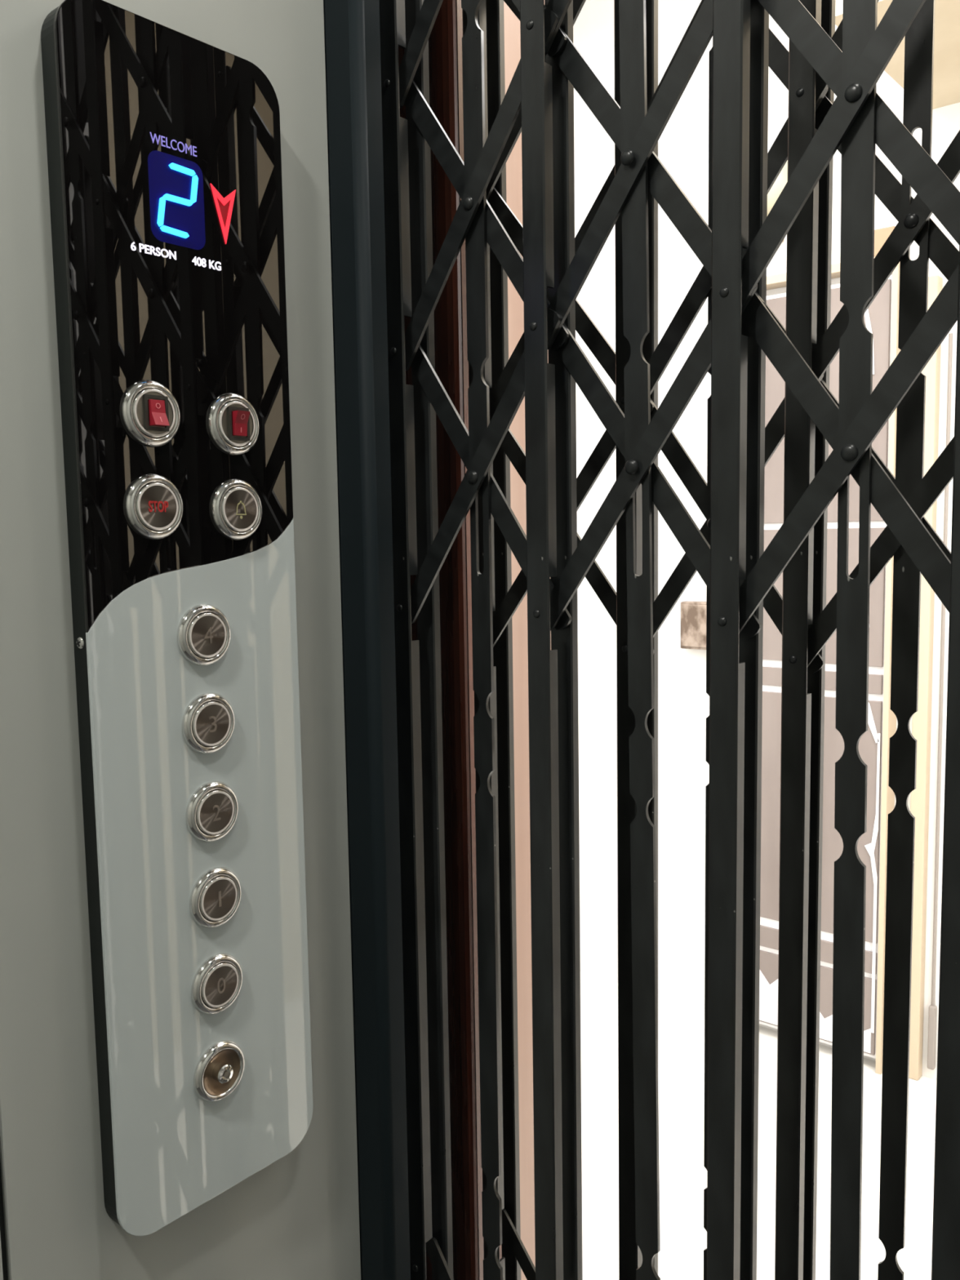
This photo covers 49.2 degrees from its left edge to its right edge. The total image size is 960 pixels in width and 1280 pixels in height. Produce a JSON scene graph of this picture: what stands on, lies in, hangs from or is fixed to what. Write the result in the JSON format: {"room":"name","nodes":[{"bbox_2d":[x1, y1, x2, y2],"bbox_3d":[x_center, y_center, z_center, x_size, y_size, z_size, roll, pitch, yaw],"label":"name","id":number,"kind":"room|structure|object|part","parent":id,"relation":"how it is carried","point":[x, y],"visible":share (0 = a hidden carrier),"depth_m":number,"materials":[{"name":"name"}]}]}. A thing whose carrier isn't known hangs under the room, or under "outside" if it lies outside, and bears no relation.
{"room":"elevator interior","nodes":[
{"label":"elevator interior","id":0,"kind":"room"},
{"bbox_2d":[0,0,360,1279],"bbox_3d":[-0.512,0.241,0.189,0.040,2.200,1.290,4,7,40],"label":"wall","id":1,"kind":"structure","parent":0,"point":[296,1217],"depth_m":0.53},
{"bbox_2d":[0,1160,8,1279],"bbox_3d":[-0.246,0.206,0.508,0.036,2.200,0.004,4,7,40],"label":"trim","id":2,"kind":"structure","parent":1,"relation":"attached to","point":[2,1212],"depth_m":0.51,"materials":[{"name":"black"}]},
{"bbox_2d":[40,0,313,1236],"bbox_3d":[-0.149,0.001,0.554,0.024,0.614,0.130,4,7,40],"label":"control panel","id":3,"kind":"object","parent":1,"relation":"attached to","point":[163,143],"visible":1,"depth_m":0.54,"materials":[{"name":"black metal"}]},
{"bbox_2d":[120,379,180,447],"bbox_3d":[-0.163,-0.113,0.521,0.004,0.033,0.033,4,7,40],"label":"rocker switch","id":4,"kind":"object","parent":3,"relation":"attached to","point":[150,409],"depth_m":0.52,"materials":[{"name":"silver metal"}]},
{"bbox_2d":[136,391,173,434],"bbox_3d":[-0.162,-0.113,0.520,0.001,0.021,0.021,4,7,40],"label":"switch plate","id":5,"kind":"object","parent":3,"relation":"attached to","point":[154,410],"depth_m":0.52,"materials":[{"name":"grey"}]},
{"bbox_3d":[-0.161,-0.113,0.520,0.001,0.017,0.013,4,7,40],"label":"switch frame","id":6,"kind":"part","parent":3,"relation":"part of","materials":[{"name":"grey"}]},
{"bbox_2d":[193,1040,244,1102],"bbox_3d":[-0.142,0.236,0.573,0.004,0.033,0.033,4,7,40],"label":"switch","id":7,"kind":"object","parent":3,"relation":"attached to","point":[219,1065],"depth_m":0.57,"materials":[{"name":"grey metal"}]},
{"bbox_2d":[207,392,259,455],"bbox_3d":[-0.131,-0.115,0.559,0.004,0.033,0.033,4,7,40],"label":"rocker switch","id":8,"kind":"object","parent":3,"relation":"attached to","point":[233,418],"depth_m":0.56,"materials":[{"name":"silver metal"}]},
{"bbox_2d":[221,404,253,444],"bbox_3d":[-0.130,-0.115,0.558,0.001,0.021,0.021,4,7,40],"label":"switch plate","id":9,"kind":"object","parent":3,"relation":"attached to","point":[237,420],"depth_m":0.56,"materials":[{"name":"grey"}]},
{"bbox_3d":[-0.129,-0.115,0.558,0.001,0.017,0.013,4,7,40],"label":"switch frame","id":10,"kind":"part","parent":3,"relation":"part of","materials":[{"name":"grey"}]},
{"bbox_2d":[323,0,410,1279],"bbox_3d":[-0.077,0.186,0.675,0.058,2.200,0.019,4,7,40],"label":"trim","id":11,"kind":"structure","parent":1,"relation":"attached to","point":[352,35],"depth_m":0.64,"materials":[{"name":"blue metal"}]},
{"bbox_2d":[580,971,936,1279],"bbox_3d":[0.824,1.212,1.597,3.700,0.050,2.115,4,7,40],"label":"floor","id":12,"kind":"structure","parent":0,"point":[681,1025],"depth_m":2.30,"materials":[{"name":"white tile"}]},
{"bbox_2d":[573,0,959,1079],"bbox_3d":[1.447,-0.317,2.224,3.700,2.850,0.100,4,7,40],"label":"wall","id":13,"kind":"structure","parent":0,"point":[683,700],"depth_m":2.96,"materials":[{"name":"white paint"}]},
{"bbox_2d":[680,600,706,649],"bbox_3d":[0.597,-0.040,2.879,0.090,0.130,0.040,4,7,40],"label":"picture","id":14,"kind":"object","parent":13,"relation":"attached to","point":[693,614],"visible":0.6,"depth_m":2.87},
{"bbox_2d":[767,160,787,242],"bbox_3d":[0.723,-1.110,2.630,0.158,0.214,0.074,4,7,40],"label":"wall lamp","id":15,"kind":"object","parent":13,"relation":"attached to","point":[781,180],"visible":0.05,"depth_m":2.58,"materials":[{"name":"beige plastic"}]},
{"bbox_3d":[0.717,-1.137,2.622,0.150,0.150,0.060,4,7,40],"label":"lamp shade","id":16,"kind":"part","parent":15,"relation":"part of","materials":[{"name":"beige plastic"}]},
{"bbox_2d":[759,275,892,1058],"bbox_3d":[0.834,0.088,2.682,0.415,1.915,0.054,4,7,40],"label":"door","id":17,"kind":"structure","parent":13,"relation":"in","point":[877,317],"depth_m":2.63,"materials":[{"name":"white"}]},
{"bbox_3d":[0.836,0.935,2.750,0.401,0.196,0.008,4,7,40],"label":"panel","id":18,"kind":"part","parent":17,"relation":"part of","materials":[{"name":"beige laminate"}]},
{"bbox_3d":[0.834,0.796,2.736,0.401,0.055,0.008,4,7,40],"label":"panel","id":19,"kind":"part","parent":17,"relation":"part of","materials":[{"name":"beige laminate"}]},
{"bbox_3d":[0.828,0.442,2.701,0.401,0.608,0.008,4,7,40],"label":"panel","id":20,"kind":"part","parent":17,"relation":"part of","materials":[{"name":"beige laminate"}]},
{"bbox_3d":[0.822,0.098,2.668,0.401,0.048,0.008,4,7,40],"label":"panel","id":21,"kind":"part","parent":17,"relation":"part of","materials":[{"name":"beige laminate"}]},
{"bbox_3d":[0.819,-0.112,2.647,0.401,0.336,0.008,4,7,40],"label":"panel","id":22,"kind":"part","parent":17,"relation":"part of","materials":[{"name":"beige laminate"}]},
{"bbox_3d":[0.811,-0.574,2.602,0.401,0.561,0.008,4,7,40],"label":"panel","id":23,"kind":"part","parent":17,"relation":"part of","materials":[{"name":"beige laminate"}]},
{"bbox_2d":[766,256,900,289],"bbox_3d":[0.817,-0.899,2.583,0.441,0.020,0.058,4,7,40],"label":"trim","id":24,"kind":"structure","parent":13,"relation":"attached to","point":[777,281],"depth_m":2.61,"materials":[{"name":"beige wood"}]},
{"bbox_2d":[874,226,895,256],"bbox_3d":[0.944,-0.934,2.480,0.090,0.065,0.050,4,7,40],"label":"trim","id":25,"kind":"structure","parent":13,"relation":"attached to","point":[881,235],"depth_m":2.45,"materials":[{"name":"beige paint"}]},
{"bbox_2d":[875,262,900,1074],"bbox_3d":[0.997,0.102,2.543,0.013,1.970,0.058,4,7,40],"label":"trim","id":26,"kind":"structure","parent":13,"relation":"attached to","point":[889,723],"depth_m":2.54,"materials":[{"name":"beige wood"}]},
{"bbox_2d":[835,0,959,109],"bbox_3d":[1.694,-1.406,1.447,2.235,0.540,0.580,4,7,40],"label":"ceiling","id":27,"kind":"structure","parent":13,"relation":"attached to","point":[946,73],"depth_m":2.12,"materials":[{"name":"beige paint"}]},
{"bbox_2d":[908,275,942,1079],"bbox_3d":[1.060,0.124,2.510,0.035,1.930,0.035,4,7,40],"label":"trim","id":28,"kind":"structure","parent":13,"relation":"attached to","point":[922,719],"depth_m":2.51,"materials":[{"name":"beige wood"}]},
{"bbox_2d":[927,333,952,1070],"bbox_3d":[1.097,0.175,2.495,0.016,1.770,0.018,4,7,40],"label":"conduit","id":29,"kind":"object","parent":13,"relation":"attached to","point":[932,1015],"visible":1,"depth_m":2.51,"materials":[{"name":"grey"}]},
{"bbox_3d":[-0.563,-0.206,1.436,1.440,2.850,0.100,4,7,40],"label":"wall","id":30,"kind":"structure","parent":0,"visible":0},
{"bbox_2d":[398,0,502,1279],"bbox_3d":[-0.114,0.154,1.012,0.306,2.200,0.032,4,7,40],"label":"trim","id":31,"kind":"structure","parent":30,"relation":"attached to","point":[459,10],"depth_m":0.90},
{"bbox_2d":[501,0,582,1279],"bbox_3d":[0.030,0.153,0.996,0.068,2.200,0.130,4,7,40],"label":"trim","id":32,"kind":"structure","parent":30,"relation":"attached to","point":[512,24],"depth_m":0.95,"materials":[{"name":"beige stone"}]},
{"bbox_3d":[0.675,-1.208,0.169,2.340,0.650,0.270,4,7,40],"label":"lintel","id":33,"kind":"object","parent":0,"visible":0},
{"bbox_2d":[428,0,478,1279],"bbox_3d":[-0.022,0.163,0.909,0.032,2.200,0.007,4,7,40],"label":"trim","id":34,"kind":"structure","parent":33,"relation":"attached to","point":[442,45],"depth_m":0.90,"materials":[{"name":"brown wood"}]},
{"bbox_2d":[462,0,959,1279],"bbox_3d":[0.324,0.193,0.555,0.833,2.192,0.031,4,7,40],"label":"gate","id":35,"kind":"object","parent":33,"relation":"attached to","point":[805,623],"visible":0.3,"depth_m":0.65,"materials":[{"name":"black metal"}]},
{"bbox_3d":[0.070,0.553,0.815,0.002,0.225,0.013,-8,-30,-50],"label":"lattice arm","id":36,"kind":"part","parent":35,"relation":"part of","materials":[{"name":"black metal"}]},
{"bbox_3d":[0.050,-0.403,0.715,0.002,0.228,0.013,-8,47,-50],"label":"lattice arm","id":37,"kind":"part","parent":35,"relation":"part of","materials":[{"name":"black metal"}]},
{"bbox_3d":[0.055,-0.404,0.721,0.002,0.228,0.013,-8,-30,-50],"label":"lattice arm","id":38,"kind":"part","parent":35,"relation":"part of","materials":[{"name":"black metal"}]},
{"bbox_3d":[0.052,-0.242,0.731,0.002,0.228,0.013,-8,47,-50],"label":"lattice arm","id":39,"kind":"part","parent":35,"relation":"part of","materials":[{"name":"black metal"}]},
{"bbox_3d":[0.055,-0.080,0.747,0.002,0.230,0.013,-8,46,-50],"label":"lattice arm","id":40,"kind":"part","parent":35,"relation":"part of","materials":[{"name":"black metal"}]},
{"bbox_3d":[0.057,-0.243,0.737,0.002,0.228,0.013,-8,-30,-50],"label":"lattice arm","id":41,"kind":"part","parent":35,"relation":"part of","materials":[{"name":"black metal"}]},
{"bbox_3d":[0.060,-0.081,0.753,0.002,0.230,0.013,-8,-29,-50],"label":"lattice arm","id":42,"kind":"part","parent":35,"relation":"part of","materials":[{"name":"black metal"}]},
{"bbox_3d":[0.145,-0.397,0.638,0.002,0.222,0.013,-8,45,-50],"label":"lattice arm","id":43,"kind":"part","parent":35,"relation":"part of","materials":[{"name":"black metal"}]},
{"bbox_3d":[0.156,-0.075,0.676,0.002,0.224,0.013,-8,-27,-50],"label":"lattice arm","id":44,"kind":"part","parent":35,"relation":"part of","materials":[{"name":"black metal"}]},
{"bbox_3d":[0.148,-0.236,0.654,0.002,0.222,0.013,-8,45,-50],"label":"lattice arm","id":45,"kind":"part","parent":35,"relation":"part of","materials":[{"name":"black metal"}]},
{"bbox_3d":[0.151,-0.074,0.670,0.002,0.224,0.013,-8,44,-50],"label":"lattice arm","id":46,"kind":"part","parent":35,"relation":"part of","materials":[{"name":"black metal"}]},
{"bbox_3d":[0.153,-0.237,0.660,0.002,0.222,0.013,-8,-28,-50],"label":"lattice arm","id":47,"kind":"part","parent":35,"relation":"part of","materials":[{"name":"black metal"}]},
{"bbox_3d":[0.150,-0.398,0.644,0.002,0.222,0.013,-8,-28,-50],"label":"lattice arm","id":48,"kind":"part","parent":35,"relation":"part of","materials":[{"name":"black metal"}]},
{"bbox_3d":[0.235,-0.391,0.560,0.002,0.224,0.013,-8,46,-50],"label":"lattice arm","id":49,"kind":"part","parent":35,"relation":"part of","materials":[{"name":"black metal"}]},
{"bbox_3d":[0.241,-0.068,0.591,0.002,0.226,0.013,-8,45,-50],"label":"lattice arm","id":50,"kind":"part","parent":35,"relation":"part of","materials":[{"name":"black metal"}]},
{"bbox_3d":[0.238,-0.230,0.576,0.002,0.224,0.013,-8,46,-50],"label":"lattice arm","id":51,"kind":"part","parent":35,"relation":"part of","materials":[{"name":"black metal"}]},
{"bbox_3d":[0.246,-0.069,0.597,0.002,0.226,0.013,-8,-28,-50],"label":"lattice arm","id":52,"kind":"part","parent":35,"relation":"part of","materials":[{"name":"black metal"}]},
{"bbox_3d":[0.243,-0.231,0.582,0.002,0.224,0.013,-8,-28,-50],"label":"lattice arm","id":53,"kind":"part","parent":35,"relation":"part of","materials":[{"name":"black metal"}]},
{"bbox_3d":[0.595,0.226,0.154,0.100,2.200,0.080,4,7,40],"label":"trim","id":54,"kind":"structure","parent":0,"visible":0},
{"bbox_2d":[379,0,959,1279],"bbox_3d":[0.252,0.206,0.459,0.779,2.187,0.031,4,7,40],"label":"gate","id":55,"kind":"object","parent":54,"relation":"attached to","point":[737,571],"visible":0.98,"depth_m":0.57,"materials":[{"name":"black metal"}]},
{"bbox_3d":[-0.009,-0.418,0.605,0.002,0.216,0.013,-8,43,-50],"label":"lattice arm","id":56,"kind":"part","parent":55,"relation":"part of","materials":[{"name":"black metal"}]},
{"bbox_3d":[0.012,0.510,0.702,0.002,0.216,0.013,-8,-26,-50],"label":"lattice arm","id":57,"kind":"part","parent":55,"relation":"part of","materials":[{"name":"black metal"}]},
{"bbox_3d":[-0.006,-0.259,0.621,0.002,0.216,0.013,-8,43,-50],"label":"lattice arm","id":58,"kind":"part","parent":55,"relation":"part of","materials":[{"name":"black metal"}]},
{"bbox_3d":[-0.003,-0.099,0.636,0.013,0.216,0.002,43,30,28],"label":"lattice arm","id":59,"kind":"part","parent":55,"relation":"part of","materials":[{"name":"black metal"}]},
{"bbox_3d":[-0.001,-0.259,0.627,0.002,0.216,0.013,-8,-26,-50],"label":"lattice arm","id":60,"kind":"part","parent":55,"relation":"part of","materials":[{"name":"black metal"}]},
{"bbox_3d":[0.002,-0.100,0.642,0.002,0.216,0.013,-8,-26,-50],"label":"lattice arm","id":61,"kind":"part","parent":55,"relation":"part of","materials":[{"name":"black metal"}]},
{"bbox_3d":[-0.004,-0.418,0.611,0.002,0.216,0.013,-8,-26,-50],"label":"lattice arm","id":62,"kind":"part","parent":55,"relation":"part of","materials":[{"name":"black metal"}]},
{"bbox_3d":[0.080,-0.412,0.535,0.002,0.220,0.013,-8,45,-50],"label":"lattice arm","id":63,"kind":"part","parent":55,"relation":"part of","materials":[{"name":"black metal"}]},
{"bbox_3d":[0.082,-0.253,0.550,0.002,0.220,0.013,-8,45,-50],"label":"lattice arm","id":64,"kind":"part","parent":55,"relation":"part of","materials":[{"name":"black metal"}]},
{"bbox_3d":[0.085,-0.093,0.566,0.002,0.220,0.013,-8,45,-50],"label":"lattice arm","id":65,"kind":"part","parent":55,"relation":"part of","materials":[{"name":"black metal"}]},
{"bbox_3d":[0.087,-0.254,0.556,0.002,0.220,0.013,-8,-27,-50],"label":"lattice arm","id":66,"kind":"part","parent":55,"relation":"part of","materials":[{"name":"black metal"}]},
{"bbox_3d":[0.090,-0.094,0.572,0.002,0.220,0.013,-8,-27,-50],"label":"lattice arm","id":67,"kind":"part","parent":55,"relation":"part of","materials":[{"name":"black metal"}]},
{"bbox_3d":[0.169,-0.247,0.474,0.002,0.219,0.013,-8,44,-50],"label":"lattice arm","id":68,"kind":"part","parent":55,"relation":"part of","materials":[{"name":"black metal"}]},
{"bbox_3d":[0.177,-0.088,0.496,0.002,0.220,0.013,-8,-27,-50],"label":"lattice arm","id":69,"kind":"part","parent":55,"relation":"part of","materials":[{"name":"black metal"}]},
{"bbox_3d":[0.172,-0.087,0.490,0.002,0.220,0.013,-8,44,-50],"label":"lattice arm","id":70,"kind":"part","parent":55,"relation":"part of","materials":[{"name":"black metal"}]},
{"bbox_3d":[0.174,-0.248,0.480,0.002,0.219,0.013,-8,-27,-50],"label":"lattice arm","id":71,"kind":"part","parent":55,"relation":"part of","materials":[{"name":"black metal"}]}
]}

